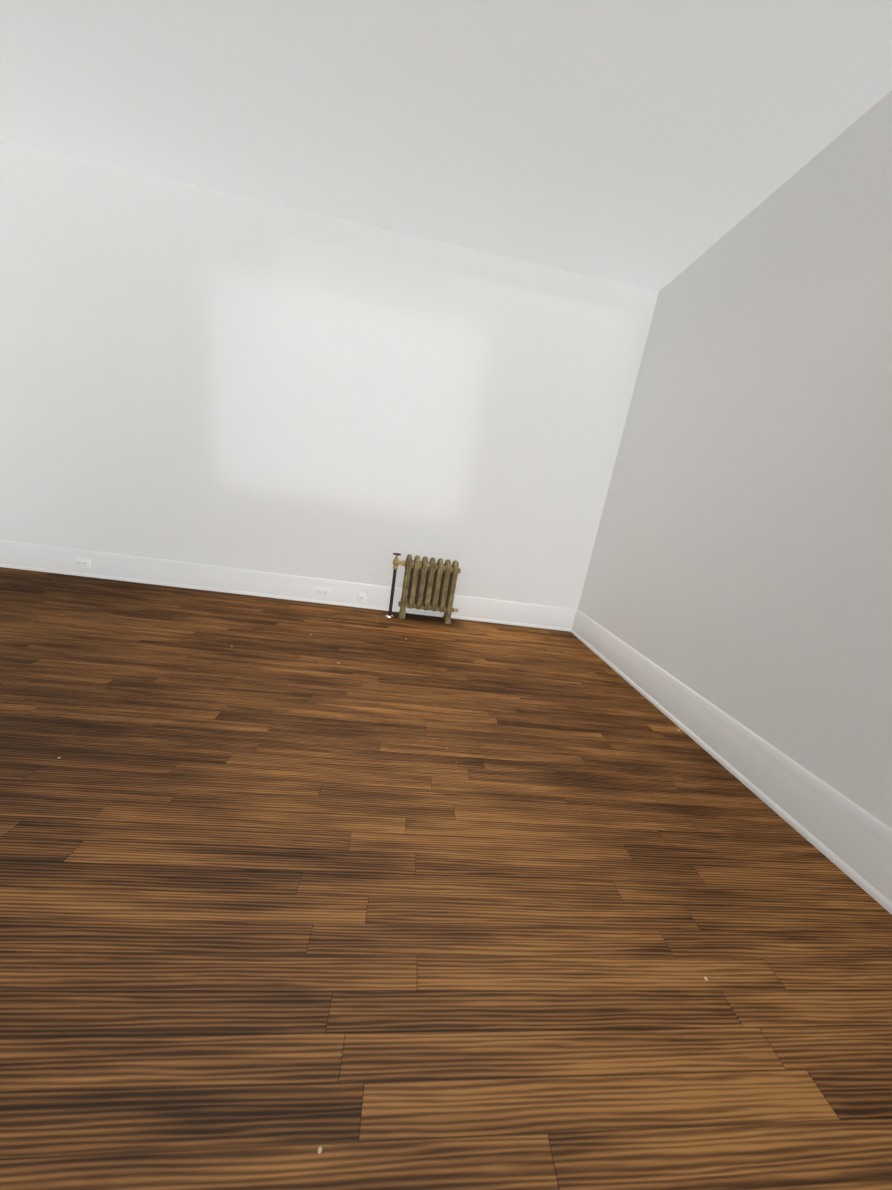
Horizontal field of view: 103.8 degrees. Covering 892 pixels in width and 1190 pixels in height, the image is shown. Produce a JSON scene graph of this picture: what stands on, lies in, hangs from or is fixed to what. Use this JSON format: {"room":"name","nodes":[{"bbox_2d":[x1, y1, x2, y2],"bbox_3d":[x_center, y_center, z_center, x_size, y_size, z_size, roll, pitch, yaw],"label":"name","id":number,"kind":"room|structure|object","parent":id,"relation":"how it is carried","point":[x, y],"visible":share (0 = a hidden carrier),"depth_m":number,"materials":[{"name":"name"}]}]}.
{"room":"empty room","nodes":[
{"label":"empty room","id":0,"kind":"room"},
{"bbox_2d":[0,142,658,608],"bbox_3d":[-3.357,-1.532,2.454,9.840,2.767,0.150,7,14,-6],"label":"wall","id":1,"kind":"structure","parent":0,"point":[192,374],"depth_m":2.57,"materials":[{"name":"paint"}]},
{"bbox_2d":[0,540,575,630],"bbox_3d":[-1.310,-0.066,2.902,5.031,0.261,0.030,7,14,-6],"label":"baseboard","id":2,"kind":"structure","parent":1,"relation":"attached to","point":[15,555],"depth_m":2.87,"materials":[{"name":"white paint"}]},
{"bbox_2d":[74,557,90,567],"bbox_3d":[-2.834,-0.251,2.728,0.115,0.071,0.009,7,14,-6],"label":"electrical outlet","id":3,"kind":"object","parent":2,"relation":"attached to","point":[82,562],"visible":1,"depth_m":2.73,"materials":[{"name":"white plastic"}]},
{"bbox_2d":[316,587,329,596],"bbox_3d":[-1.029,-0.026,2.923,0.115,0.071,0.009,7,14,-6],"label":"electrical outlet","id":4,"kind":"object","parent":2,"relation":"attached to","point":[320,591],"visible":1,"depth_m":2.92,"materials":[{"name":"white plastic"}]},
{"bbox_2d":[356,593,366,602],"bbox_3d":[-0.714,0.024,2.958,0.085,0.085,0.014,7,14,-6],"label":"outlet plate","id":5,"kind":"object","parent":2,"relation":"attached to","point":[361,597],"visible":1,"depth_m":2.96,"materials":[{"name":"white plastic"}]},
{"bbox_2d":[0,567,891,1189],"bbox_3d":[-3.393,0.400,0.484,9.840,0.209,4.928,7,14,-6],"label":"floor","id":6,"kind":"structure","parent":0,"point":[298,895],"depth_m":0.83,"materials":[{"name":"brown wood"}]},
{"bbox_2d":[386,553,460,623],"bbox_3d":[-0.171,-0.055,2.880,0.586,0.529,0.166,7,14,-6],"label":"radiator","id":7,"kind":"object","parent":6,"relation":"on","point":[429,585],"visible":1,"depth_m":2.81,"materials":[{"name":"brown metal"}]},
{"bbox_2d":[0,0,891,291],"bbox_3d":[-2.980,-2.207,-0.174,9.840,0.209,4.928,7,14,-6],"label":"ceiling","id":8,"kind":"structure","parent":0,"point":[654,144],"depth_m":1.58,"materials":[{"name":"paint"}]},
{"bbox_2d":[578,90,891,828],"bbox_3d":[1.597,-0.328,0.668,0.150,2.703,4.628,7,14,-6],"label":"wall","id":9,"kind":"structure","parent":0,"point":[740,568],"depth_m":1.53,"materials":[{"name":"paint"}]},
{"bbox_2d":[568,609,891,913],"bbox_3d":[1.321,0.833,0.965,0.030,0.248,4.530,7,14,-6],"label":"baseboard","id":10,"kind":"structure","parent":9,"relation":"attached to","point":[848,838],"depth_m":1.39,"materials":[{"name":"white paint"}]}
]}

